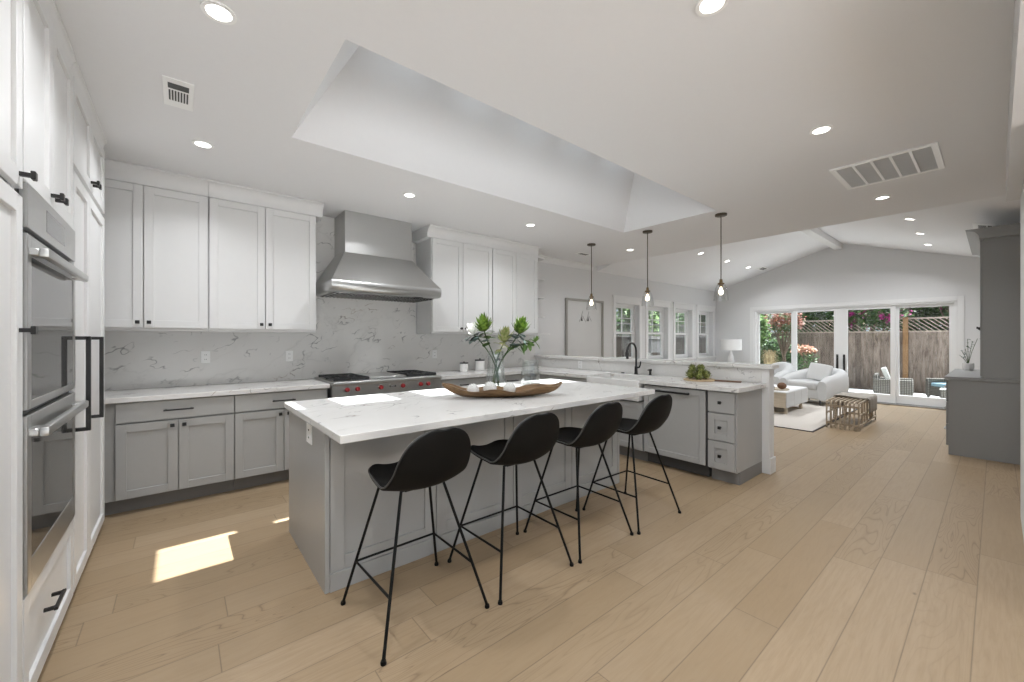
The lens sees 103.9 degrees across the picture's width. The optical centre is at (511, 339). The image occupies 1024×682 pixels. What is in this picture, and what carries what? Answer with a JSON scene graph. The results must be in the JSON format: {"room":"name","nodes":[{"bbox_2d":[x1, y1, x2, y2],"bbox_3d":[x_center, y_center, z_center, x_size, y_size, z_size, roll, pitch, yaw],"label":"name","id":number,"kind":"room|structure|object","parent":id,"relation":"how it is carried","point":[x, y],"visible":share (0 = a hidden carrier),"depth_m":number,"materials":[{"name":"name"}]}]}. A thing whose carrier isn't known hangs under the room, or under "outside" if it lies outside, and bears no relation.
{"room":"kitchen","nodes":[
{"label":"kitchen","id":0,"kind":"room"},
{"bbox_2d":[37,399,1023,681],"bbox_3d":[3.544,1.420,3.794,12.400,0.120,8.520,0,0,-40],"label":"floor","id":1,"kind":"structure","parent":0,"point":[878,552],"depth_m":2.19,"materials":[{"name":"brown wood"}]},
{"bbox_2d":[0,0,37,681],"bbox_3d":[-1.510,-0.024,0.739,0.638,2.767,1.165,0,0,-40],"label":"pantry cabinet","id":2,"kind":"object","parent":1,"relation":"on","point":[11,11],"visible":1,"depth_m":1.30,"materials":[{"name":"white paint"}]},
{"bbox_2d":[10,0,75,681],"bbox_3d":[-2.149,-0.024,1.512,0.640,2.767,0.830,0,0,-40],"label":"tall cabinet","id":3,"kind":"object","parent":1,"relation":"on","point":[49,57],"visible":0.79,"depth_m":1.64,"materials":[{"name":"white paint"}]},
{"bbox_2d":[14,182,88,595],"bbox_3d":[-2.083,0.171,1.563,0.506,1.422,0.815,0,0,-40],"label":"wall oven","id":4,"kind":"object","parent":3,"relation":"in","point":[50,411],"visible":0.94,"depth_m":1.56,"materials":[{"name":"metal"}]},
{"bbox_2d":[69,60,106,592],"bbox_3d":[-2.756,-0.024,2.258,0.657,2.767,1.085,0,0,-40],"label":"tall cabinet","id":5,"kind":"object","parent":1,"relation":"on","point":[89,140],"visible":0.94,"depth_m":2.32,"materials":[{"name":"white paint"}]},
{"bbox_2d":[105,395,233,515],"bbox_3d":[-3.170,0.924,3.308,1.400,0.872,0.680,0,0,-40],"label":"base cabinet","id":6,"kind":"object","parent":1,"relation":"on","point":[158,452],"visible":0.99,"depth_m":3.25,"materials":[{"name":"grey paint"}]},
{"bbox_2d":[105,379,329,403],"bbox_3d":[-2.876,0.466,3.568,2.185,0.040,0.675,0,0,-40],"label":"countertop","id":7,"kind":"structure","parent":6,"relation":"on","point":[181,392],"depth_m":3.56,"materials":[{"name":"stone"}]},
{"bbox_2d":[233,388,326,489],"bbox_3d":[-2.331,0.924,4.003,0.775,0.872,0.680,0,0,-40],"label":"base cabinet","id":8,"kind":"object","parent":1,"relation":"on","point":[261,420],"visible":0.7,"depth_m":3.68,"materials":[{"name":"grey paint"}]},
{"bbox_2d":[314,370,441,397],"bbox_3d":[-1.522,0.879,4.627,1.220,0.962,0.743,0,0,-40],"label":"range","id":9,"kind":"object","parent":1,"relation":"on","point":[344,384],"visible":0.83,"depth_m":4.37,"materials":[{"name":"silver metal"}]},
{"bbox_2d":[314,375,441,385],"bbox_3d":[-1.528,0.448,4.633,1.220,0.040,0.725,0,0,-40],"label":"cooktop","id":10,"kind":"object","parent":9,"relation":"in","point":[373,380],"depth_m":4.35,"materials":[{"name":"silver metal"}]},
{"bbox_2d":[341,427,489,666],"bbox_3d":[-0.493,0.883,2.042,0.570,0.954,0.589,0,0,-41],"label":"bar stool","id":11,"kind":"object","parent":1,"relation":"on","point":[437,456],"visible":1,"depth_m":1.86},
{"bbox_2d":[289,400,618,593],"bbox_3d":[-0.276,0.924,3.319,2.620,0.872,0.916,0,0,-40],"label":"kitchen island","id":12,"kind":"object","parent":1,"relation":"on","point":[332,491],"visible":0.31,"depth_m":2.50,"materials":[{"name":"grey paint"}]},
{"bbox_2d":[306,423,311,444],"bbox_3d":[-1.204,0.560,2.379,0.008,0.115,0.115,0,0,-40],"label":"wall outlet","id":13,"kind":"object","parent":12,"relation":"attached to","point":[308,426],"visible":0.93,"depth_m":2.37,"materials":[{"name":"white plastic"}]},
{"bbox_2d":[284,379,654,443],"bbox_3d":[-0.173,0.466,3.198,2.675,0.040,1.285,0,0,-40],"label":"island countertop","id":14,"kind":"structure","parent":12,"relation":"on","point":[350,419],"depth_m":2.62,"materials":[{"name":"stone"}]},
{"bbox_2d":[442,381,561,396],"bbox_3d":[-0.061,0.387,3.122,0.952,0.117,0.316,0,0,-13],"label":"dough bowl","id":15,"kind":"object","parent":14,"relation":"on","point":[530,389],"visible":0.96,"depth_m":3.04,"materials":[{"name":"brown wood"}]},
{"bbox_2d":[467,384,478,391],"bbox_3d":[-0.297,0.388,3.067,0.106,0.103,0.105,0,0,-40],"label":"ball","id":16,"kind":"object","parent":15,"relation":"in","point":[473,387],"visible":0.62,"depth_m":3.04,"materials":[{"name":"white"}]},
{"bbox_2d":[483,381,496,390],"bbox_3d":[-0.170,0.381,3.106,0.116,0.118,0.116,0,0,-40],"label":"ball","id":17,"kind":"object","parent":15,"relation":"in","point":[490,385],"visible":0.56,"depth_m":3.08,"materials":[{"name":"white"}]},
{"bbox_2d":[503,382,515,391],"bbox_3d":[-0.019,0.386,3.132,0.108,0.108,0.107,0,0,-40],"label":"ball","id":18,"kind":"object","parent":15,"relation":"in","point":[510,387],"visible":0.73,"depth_m":3.10,"materials":[{"name":"white"}]},
{"bbox_3d":[-0.150,0.278,3.707,0.184,0.335,0.184,0,0,-40],"label":"glass vase","id":19,"kind":"object","parent":14,"relation":"on","visible":0},
{"bbox_2d":[464,322,497,384],"bbox_3d":[-0.294,0.129,3.691,0.272,0.603,0.261,0,0,24],"label":"stem","id":20,"kind":"object","parent":19,"relation":"in","point":[471,328],"visible":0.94,"depth_m":3.68,"materials":[{"name":"plant"}]},
{"bbox_2d":[475,312,499,385],"bbox_3d":[-0.240,0.087,3.695,0.232,0.686,0.229,0,0,-40],"label":"stem","id":21,"kind":"object","parent":19,"relation":"in","point":[483,324],"visible":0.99,"depth_m":3.68,"materials":[{"name":"green plant"}]},
{"bbox_2d":[493,325,513,379],"bbox_3d":[-0.072,0.147,3.706,0.179,0.568,0.210,0,0,-40],"label":"stem","id":22,"kind":"object","parent":19,"relation":"in","point":[504,332],"visible":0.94,"depth_m":3.69,"materials":[{"name":"green plant"}]},
{"bbox_2d":[493,316,530,381],"bbox_3d":[0.005,0.103,3.690,0.339,0.656,0.194,0,0,-22],"label":"stem","id":23,"kind":"object","parent":19,"relation":"in","point":[520,326],"visible":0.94,"depth_m":3.68,"materials":[{"name":"green plant"}]},
{"bbox_2d":[494,336,539,382],"bbox_3d":[0.045,0.198,3.713,0.438,0.468,0.160,0,0,3],"label":"stem","id":24,"kind":"object","parent":19,"relation":"in","point":[530,344],"visible":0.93,"depth_m":3.69,"materials":[{"name":"green plant"}]},
{"bbox_2d":[441,376,488,387],"bbox_3d":[-0.775,0.924,5.293,0.750,0.872,0.680,0,0,-40],"label":"base cabinet","id":25,"kind":"object","parent":1,"relation":"on","point":[460,382],"visible":0.09,"depth_m":5.07,"materials":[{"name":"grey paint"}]},
{"bbox_2d":[436,366,765,392],"bbox_3d":[0.642,0.466,4.688,2.161,0.040,3.440,0,0,-40],"label":"countertop","id":26,"kind":"structure","parent":25,"relation":"on","point":[673,381],"depth_m":4.99,"materials":[{"name":"stone"}]},
{"bbox_2d":[460,362,467,371],"bbox_3d":[-0.653,0.373,5.459,0.118,0.144,0.118,0,0,-40],"label":"canister","id":27,"kind":"object","parent":26,"relation":"on","point":[463,365],"visible":0.98,"depth_m":5.41,"materials":[{"name":"white ceramic"}]},
{"bbox_2d":[475,358,484,370],"bbox_3d":[-0.458,0.358,5.724,0.143,0.175,0.143,0,0,-40],"label":"canister","id":28,"kind":"object","parent":26,"relation":"on","point":[479,363],"visible":1,"depth_m":5.67,"materials":[{"name":"white ceramic"}]},
{"bbox_2d":[587,374,644,400],"bbox_3d":[1.340,0.573,4.835,0.483,0.225,0.729,0,0,-40],"label":"farmhouse sink","id":29,"kind":"object","parent":26,"relation":"in","point":[607,379],"visible":0.44,"depth_m":4.67,"materials":[{"name":"white ceramic"}]},
{"bbox_2d":[626,342,640,373],"bbox_3d":[1.524,0.241,5.025,0.233,0.408,0.098,0,0,-40],"label":"kitchen faucet","id":30,"kind":"object","parent":26,"relation":"on","point":[629,344],"visible":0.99,"depth_m":5.08,"materials":[{"name":"black metal"}]},
{"bbox_2d":[683,378,741,382],"bbox_3d":[2.101,0.437,4.250,0.316,0.016,0.552,0,0,-40],"label":"cutting board","id":31,"kind":"object","parent":26,"relation":"on","point":[686,379],"visible":0.88,"depth_m":4.21,"materials":[{"name":"brown wood"}]},
{"bbox_2d":[488,373,530,383],"bbox_3d":[-0.198,0.924,5.771,0.745,0.872,0.680,0,0,-40],"label":"base cabinet","id":32,"kind":"object","parent":1,"relation":"on","point":[515,377],"visible":0.13,"depth_m":5.55,"materials":[{"name":"grey paint"}]},
{"bbox_2d":[447,412,573,604],"bbox_3d":[-0.009,0.883,2.424,0.570,0.954,0.589,0,0,-40],"label":"bar stool","id":33,"kind":"object","parent":1,"relation":"on","point":[536,435],"visible":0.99,"depth_m":2.25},
{"bbox_2d":[535,373,586,381],"bbox_3d":[0.857,0.924,5.584,0.685,0.872,0.995,0,0,-40],"label":"base cabinet","id":34,"kind":"object","parent":1,"relation":"on","point":[537,376],"visible":0.02,"depth_m":5.40,"materials":[{"name":"grey paint"}]},
{"bbox_2d":[523,402,633,563],"bbox_3d":[0.466,0.883,2.804,0.570,0.954,0.589,0,0,-40],"label":"bar stool","id":35,"kind":"object","parent":1,"relation":"on","point":[604,421],"visible":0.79,"depth_m":2.62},
{"bbox_2d":[582,394,680,534],"bbox_3d":[0.945,0.883,3.162,0.570,0.954,0.589,0,0,-39],"label":"bar stool","id":36,"kind":"object","parent":1,"relation":"on","point":[656,412],"visible":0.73,"depth_m":2.98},
{"bbox_2d":[619,399,647,460],"bbox_3d":[1.425,1.028,4.899,0.683,0.665,0.775,0,0,-40],"label":"base cabinet","id":37,"kind":"object","parent":1,"relation":"on","point":[631,409],"visible":0.17,"depth_m":4.53,"materials":[{"name":"grey paint"}]},
{"bbox_2d":[644,384,711,476],"bbox_3d":[1.875,0.920,4.313,0.649,0.856,0.682,0,0,-40],"label":"dishwasher","id":38,"kind":"object","parent":1,"relation":"on","point":[681,442],"visible":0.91,"depth_m":4.07,"materials":[{"name":"wood"}]},
{"bbox_2d":[708,388,761,484],"bbox_3d":[2.201,0.924,3.963,0.683,0.872,0.255,0,0,-40],"label":"base cabinet","id":39,"kind":"object","parent":1,"relation":"on","point":[734,419],"visible":1,"depth_m":3.80,"materials":[{"name":"grey paint"}]},
{"bbox_2d":[762,369,773,473],"bbox_3d":[2.618,0.831,4.104,0.131,1.058,0.069,0,0,-40],"label":"trim","id":40,"kind":"structure","parent":1,"relation":"on","point":[767,374],"depth_m":4.06,"materials":[{"name":"white paint"}]},
{"bbox_2d":[769,456,775,474],"bbox_3d":[2.646,1.280,4.073,0.152,0.160,0.013,0,0,-40],"label":"baseboard","id":41,"kind":"structure","parent":1,"relation":"on","point":[772,461],"depth_m":4.05,"materials":[{"name":"white paint"}]},
{"bbox_2d":[773,362,794,384],"bbox_3d":[6.251,0.947,9.521,0.940,0.800,0.720,0,0,-28],"label":"armchair","id":42,"kind":"object","parent":1,"relation":"on","point":[784,368],"visible":0.2,"depth_m":9.31,"materials":[{"name":"white fabric"}]},
{"bbox_2d":[774,402,860,431],"bbox_3d":[4.809,1.353,7.894,3.260,0.012,2.620,0,0,-40],"label":"area rug","id":43,"kind":"object","parent":1,"relation":"on","point":[812,416],"visible":0.24,"depth_m":6.90,"materials":[{"name":"beige fabric"}]},
{"bbox_2d":[774,384,807,413],"bbox_3d":[5.117,1.145,7.781,1.270,0.405,0.728,0,0,-40],"label":"coffee table","id":44,"kind":"object","parent":43,"relation":"on","point":[796,395],"visible":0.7,"depth_m":7.30,"materials":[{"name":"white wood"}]},
{"bbox_2d":[779,368,848,405],"bbox_3d":[6.503,0.977,8.549,0.940,0.740,1.080,0,0,-16],"label":"armchair","id":45,"kind":"object","parent":43,"relation":"on","point":[838,382],"visible":0.66,"depth_m":8.13,"materials":[{"name":"white fabric"}]},
{"bbox_2d":[787,379,819,389],"bbox_3d":[6.407,0.962,8.522,0.740,0.170,0.660,0,0,-16],"label":"seat cushion","id":46,"kind":"object","parent":45,"relation":"on","point":[811,384],"depth_m":8.36,"materials":[{"name":"white fabric"}]},
{"bbox_2d":[806,363,832,380],"bbox_3d":[6.456,0.695,8.415,0.208,0.397,0.425,0,0,-34],"label":"throw pillow","id":47,"kind":"object","parent":45,"relation":"on","point":[816,371],"visible":0.94,"depth_m":8.38,"materials":[{"name":"grey fabric"}]},
{"bbox_2d":[826,396,875,431],"bbox_3d":[5.485,1.150,6.468,1.300,0.420,0.400,0,0,-40],"label":"slatted bench","id":48,"kind":"object","parent":1,"relation":"on","point":[836,399],"visible":0.73,"depth_m":6.16,"materials":[{"name":"brown wood"}]},
{"bbox_2d":[832,392,876,412],"bbox_3d":[5.647,1.030,6.601,0.687,0.248,0.482,0,0,-40],"label":"throw blanket","id":49,"kind":"object","parent":48,"relation":"on","point":[872,398],"visible":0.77,"depth_m":6.47,"materials":[{"name":"beige fabric"}]},
{"bbox_2d":[944,223,1019,464],"bbox_3d":[6.066,0.055,5.140,2.020,2.610,0.665,0,0,-40],"label":"hutch","id":50,"kind":"object","parent":1,"relation":"on","point":[982,406],"visible":0.99,"depth_m":4.49,"materials":[{"name":"grey paint"}]},
{"bbox_2d":[960,339,976,369],"bbox_3d":[6.459,0.214,5.663,0.240,0.449,0.153,0,0,3],"label":"potted plant","id":51,"kind":"object","parent":50,"relation":"on","point":[966,366],"visible":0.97,"depth_m":5.67,"materials":[{"name":"white ceramic"}]},
{"bbox_3d":[5.572,1.047,10.202,0.500,0.600,0.500,0,0,-40],"label":"side table","id":52,"kind":"object","parent":1,"relation":"on","visible":0},
{"bbox_2d":[720,339,741,362],"bbox_3d":[5.572,0.373,10.202,0.480,0.745,0.480,0,0,-40],"label":"table lamp","id":53,"kind":"object","parent":52,"relation":"on","point":[725,344],"visible":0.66,"depth_m":10.04,"materials":[{"name":"white fabric"}]},
{"bbox_2d":[55,0,1014,264],"bbox_3d":[0.321,-1.805,3.555,7.130,0.790,5.175,0,0,-40],"label":"ceiling","id":54,"kind":"structure","parent":0,"point":[720,110],"depth_m":2.52,"materials":[{"name":"paint"}]},
{"bbox_2d":[162,75,193,111],"bbox_3d":[-1.918,-1.406,2.307,0.135,0.008,0.330,0,0,-40],"label":"ceiling vent","id":55,"kind":"object","parent":54,"relation":"in","point":[176,93],"visible":1,"depth_m":2.29,"materials":[{"name":"white plastic"}]},
{"bbox_2d":[192,140,213,148],"bbox_3d":[-2.232,-1.407,2.897,0.128,0.006,0.128,0,0,-40],"label":"recessed light","id":56,"kind":"object","parent":54,"relation":"in","point":[200,143],"visible":1,"depth_m":2.90,"materials":[{"name":"white plastic"}]},
{"bbox_2d":[200,0,236,24],"bbox_3d":[-1.264,-1.407,1.728,0.128,0.006,0.128,0,0,-40],"label":"recessed light","id":57,"kind":"object","parent":54,"relation":"in","point":[216,11],"visible":1,"depth_m":1.73,"materials":[{"name":"white plastic"}]},
{"bbox_2d":[587,243,595,305],"bbox_3d":[1.178,-0.922,5.945,0.156,0.975,0.156,0,0,-40],"label":"pendant light","id":58,"kind":"object","parent":54,"relation":"hanging from","point":[591,296],"visible":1,"depth_m":5.94,"materials":[{"name":"brown metal"}]},
{"bbox_2d":[643,230,652,300],"bbox_3d":[1.768,-0.922,5.232,0.156,0.975,0.156,0,0,-40],"label":"pendant light","id":59,"kind":"object","parent":54,"relation":"hanging from","point":[647,232],"visible":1,"depth_m":5.22,"materials":[{"name":"brown metal"}]},
{"bbox_2d":[695,0,728,16],"bbox_3d":[0.839,-1.407,1.683,0.128,0.006,0.128,0,0,-40],"label":"recessed light","id":60,"kind":"object","parent":54,"relation":"in","point":[704,8],"visible":1,"depth_m":1.70,"materials":[{"name":"white plastic"}]},
{"bbox_2d":[715,212,726,294],"bbox_3d":[2.357,-0.922,4.522,0.156,0.975,0.156,0,0,-40],"label":"pendant light","id":61,"kind":"object","parent":54,"relation":"hanging from","point":[723,214],"visible":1,"depth_m":4.52,"materials":[{"name":"brown metal"}]},
{"bbox_2d":[809,125,832,134],"bbox_3d":[2.082,-1.407,2.699,0.128,0.006,0.128,0,0,-40],"label":"recessed light","id":62,"kind":"object","parent":54,"relation":"in","point":[822,129],"visible":1,"depth_m":2.70,"materials":[{"name":"white plastic"}]},
{"bbox_2d":[829,141,944,189],"bbox_3d":[3.090,-1.404,3.308,0.660,0.012,0.620,0,0,-40],"label":"ceiling vent","id":63,"kind":"object","parent":54,"relation":"in","point":[928,157],"visible":1,"depth_m":3.28,"materials":[{"name":"white plastic"}]},
{"bbox_2d":[416,243,715,379],"bbox_3d":[0.846,-0.515,7.207,12.600,3.750,0.180,0,0,-40],"label":"wall","id":64,"kind":"structure","parent":0,"point":[605,285],"depth_m":7.92,"materials":[{"name":"white paint"}]},
{"bbox_2d":[101,158,208,331],"bbox_3d":[-3.151,-0.739,3.440,0.858,1.337,0.489,0,0,-40],"label":"upper cabinet","id":65,"kind":"object","parent":64,"relation":"attached to","point":[156,220],"visible":0.81,"depth_m":3.36,"materials":[{"name":"white paint"}]},
{"bbox_2d":[208,179,324,332],"bbox_3d":[-2.453,-0.739,4.018,0.950,1.337,0.489,0,0,-40],"label":"upper cabinet","id":66,"kind":"object","parent":64,"relation":"attached to","point":[262,243],"visible":0.98,"depth_m":3.83,"materials":[{"name":"white paint"}]},
{"bbox_2d":[105,216,534,390],"bbox_3d":[-1.772,-0.482,4.911,5.598,1.854,0.013,0,0,-40],"label":"backsplash","id":67,"kind":"structure","parent":64,"relation":"attached to","point":[354,336],"depth_m":4.55,"materials":[{"name":"stone"}]},
{"bbox_2d":[201,351,209,362],"bbox_3d":[-2.978,0.174,3.898,0.072,0.115,0.008,0,0,-40],"label":"wall outlet","id":68,"kind":"object","parent":67,"relation":"attached to","point":[205,355],"visible":1,"depth_m":3.90,"materials":[{"name":"white plastic"}]},
{"bbox_2d":[316,210,441,302],"bbox_3d":[-1.537,-0.939,4.637,1.236,0.938,0.708,0,0,-40],"label":"range hood","id":69,"kind":"object","parent":64,"relation":"attached to","point":[372,260],"visible":0.99,"depth_m":4.49,"materials":[{"name":"silver metal"}]},
{"bbox_2d":[413,224,494,333],"bbox_3d":[-0.771,-0.739,5.413,1.000,1.337,0.489,0,0,-40],"label":"upper cabinet","id":70,"kind":"object","parent":64,"relation":"attached to","point":[459,262],"visible":0.88,"depth_m":5.23,"materials":[{"name":"white paint"}]},
{"bbox_2d":[483,237,540,334],"bbox_3d":[-0.048,-0.739,6.011,0.873,1.337,0.489,0,0,-40],"label":"upper cabinet","id":71,"kind":"object","parent":64,"relation":"attached to","point":[514,264],"visible":0.64,"depth_m":5.84,"materials":[{"name":"white paint"}]},
{"bbox_2d":[537,252,549,334],"bbox_3d":[0.393,-0.739,6.432,0.340,1.337,0.404,0,0,-40],"label":"open shelf unit","id":72,"kind":"object","parent":64,"relation":"attached to","point":[539,254],"visible":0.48,"depth_m":6.30,"materials":[{"name":"white paint"}]},
{"bbox_2d":[538,255,595,270],"bbox_3d":[0.976,-1.357,7.160,1.520,0.100,0.080,0,0,-40],"label":"crown molding","id":73,"kind":"structure","parent":64,"relation":"attached to","point":[551,260],"depth_m":7.16,"materials":[{"name":"white paint"}]},
{"bbox_2d":[565,298,603,356],"bbox_3d":[1.366,-0.165,7.489,1.060,1.150,0.050,0,0,-40],"label":"framed print","id":74,"kind":"object","parent":64,"relation":"attached to","point":[584,322],"visible":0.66,"depth_m":7.49,"materials":[{"name":"white paper"}]},
{"bbox_2d":[612,295,642,358],"bbox_3d":[2.382,-0.155,8.441,1.060,1.470,0.220,0,0,-40],"label":"window","id":75,"kind":"structure","parent":64,"relation":"in","point":[626,300],"depth_m":8.58,"materials":[{"name":"white paint"}]},
{"bbox_2d":[645,299,671,359],"bbox_3d":[3.290,-0.155,9.194,1.060,1.470,0.220,0,0,-40],"label":"window","id":76,"kind":"structure","parent":64,"relation":"in","point":[657,303],"depth_m":9.32,"materials":[{"name":"white paint"}]},
{"bbox_2d":[673,302,695,360],"bbox_3d":[4.199,-0.155,9.947,1.060,1.470,0.220,0,0,-40],"label":"window","id":77,"kind":"structure","parent":64,"relation":"in","point":[677,306],"depth_m":10.01,"materials":[{"name":"white paint"}]},
{"bbox_2d":[696,305,715,360],"bbox_3d":[5.107,-0.155,10.700,1.060,1.470,0.220,0,0,-40],"label":"window","id":78,"kind":"structure","parent":64,"relation":"in","point":[700,356],"depth_m":10.80,"materials":[{"name":"white paint"}]},
{"bbox_2d":[597,231,828,291],"bbox_3d":[4.706,-1.818,8.676,5.880,1.144,2.885,0,0,-40],"label":"ceiling","id":79,"kind":"structure","parent":0,"point":[684,268],"depth_m":8.55,"materials":[{"name":"paint"}]},
{"bbox_2d":[801,228,842,249],"bbox_3d":[5.329,-2.085,7.338,5.130,0.150,0.150,0,0,-40],"label":"ridge beam","id":80,"kind":"structure","parent":79,"relation":"attached to","point":[817,234],"depth_m":8.09,"materials":[{"name":"white paint"}]},
{"bbox_2d":[596,192,1005,265],"bbox_3d":[3.249,-1.900,5.718,0.140,0.980,5.580,0,0,-40],"label":"ceiling beam","id":81,"kind":"structure","parent":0,"point":[1001,193],"depth_m":4.89,"materials":[{"name":"paint"}]},
{"bbox_2d":[716,244,979,369],"bbox_3d":[7.322,-0.515,9.094,0.180,3.750,5.180,0,0,-40],"label":"wall","id":82,"kind":"structure","parent":0,"point":[852,273],"depth_m":8.79,"materials":[{"name":"white paint"}]},
{"bbox_2d":[750,296,963,409],"bbox_3d":[7.353,0.270,8.970,0.270,2.180,3.670,0,0,-40],"label":"door","id":83,"kind":"structure","parent":82,"relation":"in","point":[955,303],"depth_m":8.34,"materials":[{"name":"white paint"}]},
{"bbox_2d":[849,386,925,393],"bbox_3d":[15.894,1.465,15.769,15.400,0.110,28.000,0,0,-40],"label":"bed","id":84,"kind":"object","parent":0,"point":[920,392],"depth_m":11.47,"materials":[{"name":"white"}]},
{"bbox_2d":[651,311,683,335],"bbox_3d":[6.128,-0.708,16.298,1.626,4.245,2.806,0,0,44],"label":"tree","id":85,"kind":"object","parent":84,"relation":"on","point":[681,315],"visible":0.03,"depth_m":16.07,"materials":[{"name":"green plant"}]},
{"bbox_2d":[760,333,804,368],"bbox_3d":[8.453,0.579,13.175,0.814,1.790,2.337,0,0,-40],"label":"shrub","id":86,"kind":"object","parent":84,"relation":"on","point":[768,345],"visible":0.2,"depth_m":12.92,"materials":[{"name":"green plant"}]},
{"bbox_2d":[679,316,948,391],"bbox_3d":[9.857,0.400,12.224,0.100,2.020,14.305,0,0,-40],"label":"fence","id":87,"kind":"object","parent":84,"relation":"on","point":[923,355],"visible":0.18,"depth_m":11.40,"materials":[{"name":"brown wood"}]},
{"bbox_2d":[769,311,869,331],"bbox_3d":[10.571,-0.678,13.846,3.127,4.184,1.881,0,0,38],"label":"tree","id":88,"kind":"object","parent":84,"relation":"on","point":[821,315],"visible":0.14,"depth_m":13.47,"materials":[{"name":"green plant"}]},
{"bbox_2d":[831,308,915,330],"bbox_3d":[10.439,-0.054,11.647,1.119,2.937,1.908,0,0,-29],"label":"bougainvillea","id":89,"kind":"object","parent":84,"relation":"on","point":[867,316],"visible":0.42,"depth_m":11.42,"materials":[{"name":"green plant"}]},
{"bbox_2d":[873,307,948,330],"bbox_3d":[12.451,-0.682,11.885,3.021,4.192,1.894,0,0,44],"label":"tree","id":90,"kind":"object","parent":84,"relation":"on","point":[920,311],"visible":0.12,"depth_m":11.71,"materials":[{"name":"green plant"}]},
{"bbox_2d":[929,306,948,329],"bbox_3d":[11.862,-0.145,10.657,0.993,3.117,1.446,0,0,-36],"label":"bougainvillea","id":91,"kind":"object","parent":84,"relation":"on","point":[945,308],"visible":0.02,"depth_m":10.83,"materials":[{"name":"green plant"}]},
{"bbox_2d":[849,388,939,397],"bbox_3d":[8.464,1.445,10.261,3.070,0.110,13.000,0,0,-40],"label":"patio","id":92,"kind":"object","parent":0,"point":[850,389],"visible":0.11,"depth_m":10.66,"materials":[{"name":"concrete"}]},
{"bbox_2d":[616,308,659,335],"bbox_3d":[4.530,-0.798,14.548,2.714,4.424,1.659,0,0,-40],"label":"tree","id":93,"kind":"object","parent":92,"relation":"on","point":[625,312],"visible":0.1,"depth_m":14.09,"materials":[{"name":"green plant"}]},
{"bbox_2d":[760,314,772,350],"bbox_3d":[7.662,0.165,12.955,1.263,2.501,1.069,0,0,28],"label":"fruit tree","id":94,"kind":"object","parent":92,"relation":"on","point":[764,332],"visible":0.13,"depth_m":12.62,"materials":[{"name":"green plant"}]},
{"bbox_2d":[760,350,778,363],"bbox_3d":[7.797,0.811,12.098,1.018,0.997,1.010,0,0,21],"label":"ornamental grass","id":95,"kind":"object","parent":92,"relation":"on","point":[770,358],"depth_m":12.01,"materials":[{"name":"plant"}]},
{"bbox_2d":[764,313,806,361],"bbox_3d":[8.224,0.204,12.085,0.792,2.422,1.118,0,0,-40],"label":"maple tree","id":96,"kind":"object","parent":92,"relation":"on","point":[782,317],"visible":0.82,"depth_m":12.05,"materials":[{"name":"brown plant"}]},
{"bbox_2d":[788,343,818,370],"bbox_3d":[8.259,0.755,11.340,0.614,1.311,0.642,0,0,-5],"label":"flowering shrub","id":97,"kind":"object","parent":92,"relation":"on","point":[803,349],"visible":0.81,"depth_m":11.27,"materials":[{"name":"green plant"}]},
{"bbox_2d":[873,373,913,395],"bbox_3d":[9.018,1.110,9.486,0.680,0.560,0.710,0,0,45],"label":"wicker armchair","id":98,"kind":"object","parent":92,"relation":"on","point":[881,385],"visible":0.77,"depth_m":9.31,"materials":[{"name":"grey wicker"}]},
{"bbox_2d":[926,378,945,396],"bbox_3d":[10.221,1.110,9.248,0.680,0.560,0.710,0,0,5],"label":"wicker armchair","id":99,"kind":"object","parent":92,"relation":"on","point":[933,385],"visible":0.29,"depth_m":9.51,"materials":[{"name":"grey wicker"}]},
{"bbox_2d":[818,195,1019,256],"bbox_3d":[6.487,-1.847,6.528,5.880,1.085,2.695,0,0,-40],"label":"ceiling","id":100,"kind":"structure","parent":0,"point":[944,227],"depth_m":6.12,"materials":[{"name":"paint"}]},
{"bbox_2d":[972,223,994,228],"bbox_3d":[6.249,-1.475,5.310,0.550,0.064,0.192,0,0,-40],"label":"ceiling vent","id":101,"kind":"object","parent":100,"relation":"in","point":[975,225],"visible":0.48,"depth_m":5.21,"materials":[{"name":"white plastic"}]},
{"bbox_2d":[1020,181,1023,538],"bbox_3d":[3.252,-0.150,2.462,1.750,3.020,0.120,0,0,-40],"label":"wall","id":102,"kind":"structure","parent":0,"point":[1022,192],"depth_m":2.83,"materials":[{"name":"white paint"}]},
{"bbox_2d":[1006,0,1023,201],"bbox_3d":[2.730,-1.240,2.152,2.950,0.339,0.069,0,0,-40],"label":"trim","id":103,"kind":"structure","parent":102,"relation":"attached to","point":[1014,150],"depth_m":2.01,"materials":[{"name":"white paint"}]},
{"bbox_3d":[1.518,0.831,5.443,0.116,1.058,3.395,0,0,-40],"label":"wall","id":104,"kind":"structure","parent":0,"visible":0},
{"bbox_2d":[535,357,761,382],"bbox_3d":[1.472,0.373,5.396,0.013,0.143,3.379,0,0,-40],"label":"backsplash","id":105,"kind":"structure","parent":104,"relation":"attached to","point":[719,373],"depth_m":5.01,"materials":[{"name":"stone"}]},
{"bbox_2d":[534,355,778,368],"bbox_3d":[1.555,0.280,5.396,0.200,0.040,3.485,0,0,-40],"label":"ledge","id":106,"kind":"object","parent":104,"relation":"on","point":[678,362],"visible":0.98,"depth_m":4.83,"materials":[{"name":"stone"}]},
{"bbox_3d":[-6.913,1.460,7.973,23.530,0.120,10.900,0,0,-40],"label":"yard","id":107,"kind":"structure","parent":0,"visible":0},
{"bbox_2d":[648,338,659,355],"bbox_3d":[4.225,0.680,11.749,1.240,1.440,0.440,0,0,-40],"label":"cabinet","id":108,"kind":"object","parent":107,"relation":"on","point":[653,343],"visible":0.23,"depth_m":11.32,"materials":[{"name":"grey paint"}]},
{"bbox_2d":[616,322,705,356],"bbox_3d":[0.598,0.455,9.470,18.005,1.910,0.100,0,0,-40],"label":"fence","id":109,"kind":"object","parent":107,"relation":"on","point":[622,342],"visible":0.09,"depth_m":12.62,"materials":[{"name":"brown wood"}]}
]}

